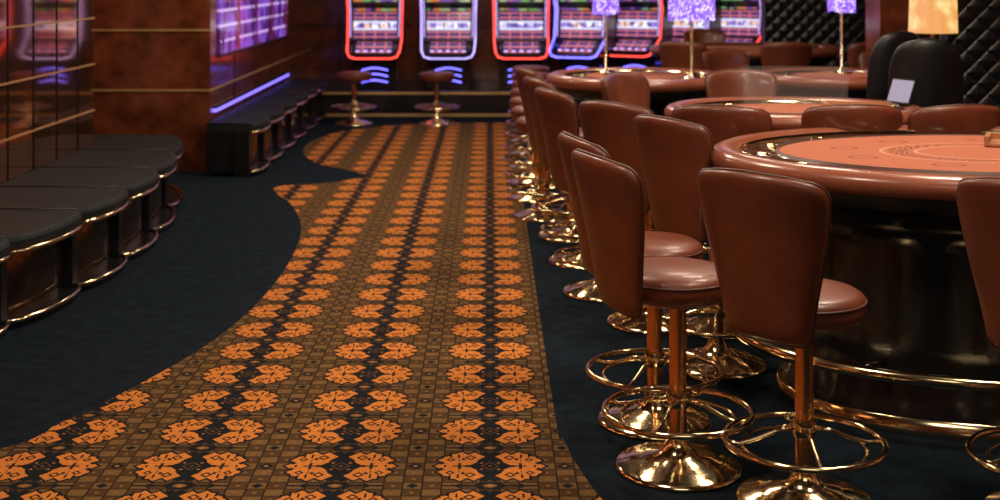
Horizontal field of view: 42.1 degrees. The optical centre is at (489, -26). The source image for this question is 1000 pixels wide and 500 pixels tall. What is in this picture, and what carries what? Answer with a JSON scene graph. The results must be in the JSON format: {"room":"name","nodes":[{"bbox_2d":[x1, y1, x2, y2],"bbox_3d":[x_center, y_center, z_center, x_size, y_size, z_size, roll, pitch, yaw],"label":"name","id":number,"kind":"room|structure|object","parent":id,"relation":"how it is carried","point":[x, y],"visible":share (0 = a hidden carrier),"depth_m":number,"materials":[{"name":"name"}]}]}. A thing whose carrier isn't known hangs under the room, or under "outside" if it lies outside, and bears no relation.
{"room":"games hall","nodes":[
{"label":"games hall","id":0,"kind":"room"},
{"bbox_2d":[0,0,93,183],"bbox_3d":[-2.880,0.000,3.525,0.240,3.200,11.050,0,0,0],"label":"wall","id":1,"kind":"structure","parent":0,"point":[20,11],"depth_m":8.05,"materials":[{"name":"brown wood"}]},
{"bbox_2d":[0,0,94,180],"bbox_3d":[-2.755,0.090,6.025,0.010,2.180,6.050,0,0,0],"label":"trim","id":2,"kind":"structure","parent":1,"relation":"attached to","point":[77,19],"depth_m":7.95,"materials":[{"name":"gold metal"}]},
{"bbox_2d":[94,0,308,170],"bbox_3d":[-2.940,0.000,13.500,1.320,3.200,5.800,0,0,0],"label":"wall","id":3,"kind":"structure","parent":0,"point":[122,59],"depth_m":10.60,"materials":[{"name":"brown wood"}]},
{"bbox_2d":[94,0,309,106],"bbox_3d":[-2.836,-0.160,13.495,1.128,2.680,5.810,0,0,0],"label":"trim","id":4,"kind":"structure","parent":3,"relation":"attached to","point":[287,58],"depth_m":10.59,"materials":[{"name":"gold metal"}]},
{"bbox_2d":[213,71,289,111],"bbox_3d":[-2.264,1.105,12.650,0.029,0.050,3.900,0,0,0],"label":"strip light","id":5,"kind":"object","parent":3,"relation":"attached to","point":[230,101],"visible":1,"depth_m":12.11,"materials":[{"name":"purple plastic"}]},
{"bbox_2d":[218,0,287,57],"bbox_3d":[-2.267,0.355,12.700,0.024,0.674,3.640,0,0,0],"label":"wall screen","id":6,"kind":"object","parent":3,"relation":"attached to","point":[243,25],"visible":1,"depth_m":12.18,"materials":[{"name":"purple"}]},
{"bbox_2d":[309,0,615,79],"bbox_3d":[0.800,0.000,16.500,8.800,3.200,0.200,0,0,0],"label":"wall","id":7,"kind":"structure","parent":0,"point":[323,41],"depth_m":16.40,"materials":[{"name":"red wood"}]},
{"bbox_2d":[310,0,556,79],"bbox_3d":[0.115,0.000,16.385,4.770,3.200,0.030,0,0,0],"label":"trim","id":8,"kind":"structure","parent":7,"relation":"attached to","point":[339,24],"depth_m":16.37,"materials":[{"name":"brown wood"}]},
{"bbox_2d":[0,116,999,499],"bbox_3d":[0.800,1.650,7.300,8.800,0.100,18.600,0,0,0],"label":"floor","id":9,"kind":"structure","parent":0,"point":[229,240],"depth_m":5.67,"materials":[{"name":"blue carpet"}]},
{"bbox_2d":[0,144,182,338],"bbox_3d":[-2.354,1.385,6.706,0.803,0.430,4.682,0,0,0],"label":"bench","id":10,"kind":"object","parent":9,"relation":"on","point":[70,224],"visible":1,"depth_m":6.84,"materials":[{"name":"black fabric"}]},
{"bbox_2d":[94,134,183,203],"bbox_3d":[-2.764,1.388,9.332,1.252,0.424,0.554,0,0,0],"label":"bench","id":11,"kind":"object","parent":9,"relation":"on","point":[174,192],"visible":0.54,"depth_m":9.31,"materials":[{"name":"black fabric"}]},
{"bbox_2d":[206,79,326,177],"bbox_3d":[-2.026,1.385,12.475,0.447,0.430,4.420,0,0,0],"label":"bench","id":12,"kind":"object","parent":9,"relation":"on","point":[243,141],"visible":1,"depth_m":11.11,"materials":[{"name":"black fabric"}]},
{"bbox_2d":[0,123,601,499],"bbox_3d":[-1.081,1.596,8.325,3.403,0.001,11.450,0,0,0],"label":"patterned carpet","id":13,"kind":"object","parent":9,"relation":"on","point":[398,351],"visible":0.98,"depth_m":5.18,"materials":[{"name":"carpet"}]},
{"bbox_2d":[414,71,459,125],"bbox_3d":[-0.570,1.317,13.950,0.497,0.565,0.497,0,0,0],"label":"stool","id":14,"kind":"object","parent":13,"relation":"on","point":[436,78],"visible":1,"depth_m":13.85,"materials":[{"name":"brown leather"}]},
{"bbox_2d":[503,88,530,170],"bbox_3d":[0.360,1.268,10.800,0.497,0.665,0.497,0,0,0],"label":"counter stool","id":15,"kind":"object","parent":13,"relation":"on","point":[514,92],"visible":0.25,"depth_m":10.72,"materials":[{"name":"gold metal"}]},
{"bbox_2d":[505,80,546,156],"bbox_3d":[0.380,1.268,11.600,0.497,0.665,0.497,0,0,0],"label":"counter stool","id":16,"kind":"object","parent":13,"relation":"on","point":[514,84],"visible":0.15,"depth_m":11.51,"materials":[{"name":"gold metal"}]},
{"bbox_2d":[502,96,552,186],"bbox_3d":[0.340,1.268,10.000,0.497,0.665,0.497,0,0,0],"label":"counter stool","id":17,"kind":"object","parent":13,"relation":"on","point":[515,101],"visible":0.3,"depth_m":9.93,"materials":[{"name":"gold metal"}]},
{"bbox_2d":[506,72,548,143],"bbox_3d":[0.400,1.268,12.500,0.497,0.665,0.497,0,0,0],"label":"counter stool","id":18,"kind":"object","parent":13,"relation":"on","point":[543,74],"visible":0.12,"depth_m":12.41,"materials":[{"name":"gold metal"}]},
{"bbox_2d":[503,105,565,203],"bbox_3d":[0.340,1.268,9.300,0.497,0.665,0.497,0,0,0],"label":"counter stool","id":19,"kind":"object","parent":13,"relation":"on","point":[517,111],"visible":0.43,"depth_m":9.23,"materials":[{"name":"gold metal"}]},
{"bbox_2d":[507,116,566,222],"bbox_3d":[0.360,1.268,8.600,0.497,0.665,0.497,0,0,0],"label":"counter stool","id":20,"kind":"object","parent":13,"relation":"on","point":[529,215],"visible":0.41,"depth_m":8.52,"materials":[{"name":"gold metal"}]},
{"bbox_2d":[331,71,376,125],"bbox_3d":[-1.460,1.317,13.950,0.497,0.565,0.497,0,0,0],"label":"stool","id":21,"kind":"object","parent":9,"relation":"on","point":[353,78],"visible":1,"depth_m":13.85,"materials":[{"name":"brown leather"}]},
{"bbox_2d":[322,80,582,115],"bbox_3d":[0.715,1.460,15.533,5.970,0.280,1.655,0,0,0],"label":"platform","id":22,"kind":"object","parent":9,"relation":"on","point":[484,97],"visible":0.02,"depth_m":14.72,"materials":[{"name":"brown wood"}]},
{"bbox_2d":[346,0,402,88],"bbox_3d":[-1.330,0.375,15.100,0.656,1.890,0.700,0,0,0],"label":"machine","id":23,"kind":"object","parent":22,"relation":"on","point":[374,27],"depth_m":15.03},
{"bbox_2d":[420,0,476,88],"bbox_3d":[-0.480,0.375,15.100,0.656,1.890,0.700,0,0,0],"label":"machine","id":24,"kind":"object","parent":22,"relation":"on","point":[449,26],"depth_m":15.03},
{"bbox_2d":[493,0,549,88],"bbox_3d":[0.360,0.375,15.100,0.656,1.890,0.700,0,0,0],"label":"machine","id":25,"kind":"object","parent":22,"relation":"on","point":[520,37],"depth_m":15.04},
{"bbox_2d":[549,0,614,69],"bbox_3d":[1.083,0.375,15.257,0.656,1.890,0.700,0,0,22],"label":"machine","id":26,"kind":"object","parent":22,"relation":"on","point":[579,43],"depth_m":15.19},
{"bbox_2d":[507,65,549,129],"bbox_3d":[0.420,1.268,13.400,0.497,0.665,0.497,0,0,0],"label":"counter stool","id":27,"kind":"object","parent":9,"relation":"on","point":[536,68],"visible":0.28,"depth_m":13.31,"materials":[{"name":"brown leather"}]},
{"bbox_2d":[515,67,583,243],"bbox_3d":[0.452,1.078,7.940,0.596,1.043,0.497,0,0,-12],"label":"bar stool","id":28,"kind":"object","parent":9,"relation":"on","point":[520,72],"visible":0.38,"depth_m":7.85,"materials":[{"name":"brown leather"}]},
{"bbox_2d":[523,75,586,269],"bbox_3d":[0.482,1.078,7.238,0.596,1.043,0.497,0,0,-14],"label":"bar stool","id":29,"kind":"object","parent":9,"relation":"on","point":[530,84],"visible":0.41,"depth_m":7.13,"materials":[{"name":"brown leather"}]},
{"bbox_2d":[534,87,603,302],"bbox_3d":[0.523,1.078,6.535,0.596,1.043,0.497,0,0,-18],"label":"bar stool","id":30,"kind":"object","parent":9,"relation":"on","point":[558,111],"visible":0.48,"depth_m":6.40,"materials":[{"name":"brown leather"}]},
{"bbox_2d":[600,72,649,109],"bbox_3d":[0.922,1.078,7.282,0.596,1.043,0.497,0,0,40],"label":"bar stool","id":31,"kind":"object","parent":9,"relation":"on","point":[620,87],"visible":0.2,"depth_m":7.46,"materials":[{"name":"brown leather"}]},
{"bbox_2d":[546,67,712,116],"bbox_3d":[1.000,1.131,8.780,1.240,0.938,1.200,0,0,0],"label":"table","id":32,"kind":"object","parent":9,"relation":"on","point":[667,87],"visible":0.33,"depth_m":8.40,"materials":[{"name":"leather"}]},
{"bbox_2d":[592,0,618,73],"bbox_3d":[0.800,0.269,9.000,0.186,0.818,0.185,0,0,0],"label":"lamp","id":33,"kind":"object","parent":32,"relation":"on","point":[608,7],"visible":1,"depth_m":8.95,"materials":[{"name":"gold metal"}]},
{"bbox_2d":[668,0,714,78],"bbox_3d":[1.310,0.269,8.450,0.305,0.818,0.305,0,0,0],"label":"lamp","id":34,"kind":"object","parent":32,"relation":"on","point":[692,10],"visible":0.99,"depth_m":8.35,"materials":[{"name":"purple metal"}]},
{"bbox_2d":[578,100,690,334],"bbox_3d":[0.705,1.078,5.946,0.596,1.043,0.497,0,0,-44],"label":"bar stool","id":35,"kind":"object","parent":9,"relation":"on","point":[606,124],"visible":0.24,"depth_m":5.75,"materials":[{"name":"brown leather"}]},
{"bbox_2d":[558,131,724,441],"bbox_3d":[0.542,1.078,4.650,0.596,1.043,0.497,0,0,-12],"label":"bar stool","id":36,"kind":"object","parent":9,"relation":"on","point":[647,415],"visible":0.52,"depth_m":4.59,"materials":[{"name":"gold metal"}]},
{"bbox_2d":[571,148,755,492],"bbox_3d":[0.563,1.078,4.205,0.596,1.043,0.497,0,0,-18],"label":"bar stool","id":37,"kind":"object","parent":9,"relation":"on","point":[610,192],"visible":0.94,"depth_m":4.08,"materials":[{"name":"brown leather"}]},
{"bbox_2d":[659,41,707,69],"bbox_3d":[1.725,1.078,11.157,0.497,1.043,0.596,0,0,30],"label":"bar stool","id":38,"kind":"object","parent":9,"relation":"on","point":[673,54],"visible":0.23,"depth_m":10.91,"materials":[{"name":"brown leather"}]},
{"bbox_2d":[633,114,767,379],"bbox_3d":[0.889,1.078,5.312,0.596,1.043,0.497,0,0,-34],"label":"bar stool","id":39,"kind":"object","parent":9,"relation":"on","point":[672,151],"visible":0.56,"depth_m":5.15,"materials":[{"name":"brown leather"}]},
{"bbox_2d":[683,29,725,42],"bbox_3d":[2.200,1.078,13.149,0.497,1.043,0.596,0,0,0],"label":"bar stool","id":40,"kind":"object","parent":9,"relation":"on","point":[699,35],"visible":0.2,"depth_m":13.37,"materials":[{"name":"brown leather"}]},
{"bbox_2d":[671,104,771,339],"bbox_3d":[1.065,1.078,5.853,0.497,1.043,0.596,0,0,18],"label":"bar stool","id":41,"kind":"object","parent":9,"relation":"on","point":[725,122],"visible":0.18,"depth_m":5.58,"materials":[{"name":"brown leather"}]},
{"bbox_2d":[702,48,749,70],"bbox_3d":[1.875,1.078,9.643,0.497,1.043,0.596,0,0,-30],"label":"bar stool","id":42,"kind":"object","parent":9,"relation":"on","point":[715,59],"visible":0.21,"depth_m":9.85,"materials":[{"name":"brown leather"}]},
{"bbox_2d":[705,68,777,97],"bbox_3d":[1.496,1.078,7.469,0.497,1.043,0.596,0,0,-5],"label":"bar stool","id":43,"kind":"object","parent":9,"relation":"on","point":[735,82],"visible":0.21,"depth_m":7.68,"materials":[{"name":"brown leather"}]},
{"bbox_2d":[649,42,839,70],"bbox_3d":[2.400,1.131,12.200,1.800,0.938,1.300,0,0,0],"label":"table","id":44,"kind":"object","parent":9,"relation":"on","point":[821,53],"visible":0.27,"depth_m":11.91,"materials":[{"name":"wood"}]},
{"bbox_2d":[760,42,811,95],"bbox_3d":[2.500,1.078,11.151,0.497,1.043,0.596,0,0,0],"label":"bar stool","id":45,"kind":"object","parent":9,"relation":"on","point":[776,55],"visible":0.23,"depth_m":10.89,"materials":[{"name":"brown leather"}]},
{"bbox_2d":[664,96,921,255],"bbox_3d":[1.550,1.131,6.620,1.320,0.938,1.040,0,0,0],"label":"table","id":46,"kind":"object","parent":9,"relation":"on","point":[786,112],"visible":0.16,"depth_m":6.77,"materials":[{"name":"leather"}]},
{"bbox_2d":[821,101,891,106],"bbox_3d":[1.840,0.654,6.500,0.340,0.030,0.180,0,0,8],"label":"tray","id":47,"kind":"object","parent":46,"relation":"on","point":[886,103],"visible":0.46,"depth_m":6.57,"materials":[{"name":"brown wood"}]},
{"bbox_2d":[886,78,917,105],"bbox_3d":[2.112,0.605,6.672,0.062,0.146,0.160,0,0,-28],"label":"display","id":48,"kind":"object","parent":46,"relation":"on","point":[901,91],"visible":0.92,"depth_m":6.66,"materials":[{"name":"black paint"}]},
{"bbox_2d":[697,168,889,499],"bbox_3d":[0.921,1.078,3.914,0.497,1.043,0.596,0,0,44],"label":"bar stool","id":49,"kind":"object","parent":9,"relation":"on","point":[768,234],"visible":1,"depth_m":3.75,"materials":[{"name":"brown leather"}]},
{"bbox_2d":[761,67,867,98],"bbox_3d":[2.400,1.131,8.850,1.200,0.938,1.000,0,0,0],"label":"table","id":50,"kind":"object","parent":9,"relation":"on","point":[801,82],"visible":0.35,"depth_m":8.48,"materials":[{"name":"wood"}]},
{"bbox_2d":[827,0,855,73],"bbox_3d":[2.420,0.269,8.950,0.196,0.818,0.195,0,0,0],"label":"lamp","id":51,"kind":"object","parent":50,"relation":"on","point":[840,6],"visible":1,"depth_m":8.90,"materials":[{"name":"gold metal"}]},
{"bbox_2d":[801,104,902,131],"bbox_3d":[1.598,1.078,5.901,0.497,1.043,0.596,0,0,2],"label":"bar stool","id":52,"kind":"object","parent":9,"relation":"on","point":[850,117],"visible":0.16,"depth_m":5.62,"materials":[{"name":"brown leather"}]},
{"bbox_2d":[710,125,999,441],"bbox_3d":[1.930,1.131,4.980,2.160,0.938,1.600,0,0,0],"label":"table","id":53,"kind":"object","parent":9,"relation":"on","point":[921,360],"visible":0.73,"depth_m":4.57,"materials":[{"name":"wood"}]},
{"bbox_2d":[984,132,999,146],"bbox_3d":[2.140,0.658,5.140,0.340,0.039,0.162,0,0,25],"label":"tray","id":54,"kind":"object","parent":53,"relation":"on","point":[991,139],"visible":1,"depth_m":5.15,"materials":[{"name":"brown wood"}]},
{"bbox_2d":[847,42,865,67],"bbox_3d":[3.125,1.078,11.257,0.497,1.043,0.596,0,0,-30],"label":"bar stool","id":55,"kind":"object","parent":9,"relation":"on","point":[853,51],"visible":0.09,"depth_m":10.97,"materials":[{"name":"brown leather"}]},
{"bbox_2d":[858,50,871,67],"bbox_3d":[2.917,1.078,9.546,0.497,1.043,0.596,0,0,20],"label":"bar stool","id":56,"kind":"object","parent":9,"relation":"on","point":[863,58],"visible":0.02,"depth_m":9.78,"materials":[{"name":"brown leather"}]},
{"bbox_2d":[866,0,916,50],"bbox_3d":[3.270,0.000,10.600,0.340,3.200,0.440,0,0,0],"label":"pillar","id":57,"kind":"structure","parent":9,"relation":"on","point":[883,17],"depth_m":10.40,"materials":[{"name":"red wood"}]},
{"bbox_2d":[866,31,919,100],"bbox_3d":[2.344,0.963,7.810,0.400,1.274,0.484,0,0,-20],"label":"chair","id":58,"kind":"object","parent":9,"relation":"on","point":[883,50],"visible":0.23,"depth_m":7.58,"materials":[{"name":"black leather"}]},
{"bbox_2d":[888,38,963,107],"bbox_3d":[2.392,0.970,7.206,0.425,1.261,0.515,0,0,10],"label":"chair","id":59,"kind":"object","parent":9,"relation":"on","point":[937,66],"visible":0.24,"depth_m":6.97,"materials":[{"name":"black leather"}]},
{"bbox_2d":[908,0,957,38],"bbox_3d":[2.760,0.700,8.100,0.320,1.800,0.320,0,0,0],"label":"floor lamp","id":60,"kind":"object","parent":9,"relation":"on","point":[932,17],"visible":0.43,"depth_m":7.98,"materials":[{"name":"fabric"}]},
{"bbox_2d":[907,104,999,133],"bbox_3d":[2.009,1.078,5.891,0.497,1.043,0.596,0,0,-10],"label":"bar stool","id":61,"kind":"object","parent":9,"relation":"on","point":[953,118],"visible":0.18,"depth_m":5.61,"materials":[{"name":"brown leather"}]},
{"bbox_2d":[956,177,999,499],"bbox_3d":[1.632,1.078,3.780,0.497,1.043,0.596,0,0,35],"label":"bar stool","id":62,"kind":"object","parent":9,"relation":"on","point":[978,198],"visible":1,"depth_m":3.68,"materials":[{"name":"brown leather"}]},
{"bbox_2d":[608,0,672,67],"bbox_3d":[1.773,0.375,15.512,0.656,1.890,0.700,0,0,28],"label":"machine","id":63,"kind":"object","parent":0,"point":[640,25],"depth_m":15.43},
{"bbox_2d":[673,0,721,41],"bbox_3d":[2.394,0.375,15.817,0.656,1.890,0.700,0,0,34],"label":"machine","id":64,"kind":"object","parent":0,"point":[680,26],"depth_m":15.80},
{"bbox_2d":[722,0,760,41],"bbox_3d":[3.061,0.375,15.869,0.656,1.890,0.700,0,0,36],"label":"machine","id":65,"kind":"object","parent":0,"point":[741,19],"depth_m":15.81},
{"bbox_2d":[761,0,865,67],"bbox_3d":[3.475,0.000,13.100,1.450,3.200,0.200,0,0,0],"label":"wall partition","id":66,"kind":"structure","parent":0,"point":[805,21],"depth_m":13.00,"materials":[{"name":"black leather"}]},
{"bbox_2d":[917,33,938,38],"bbox_3d":[5.100,0.000,7.200,0.200,3.200,18.400,0,0,0],"label":"wall","id":67,"kind":"structure","parent":0,"point":[921,35],"depth_m":14.91,"materials":[{"name":"red wood"}]},
{"bbox_2d":[939,0,999,108],"bbox_3d":[3.910,0.000,8.375,1.980,3.200,0.150,0,0,0],"label":"wall partition","id":68,"kind":"structure","parent":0,"point":[977,39],"depth_m":8.30,"materials":[{"name":"black leather"}]}
]}

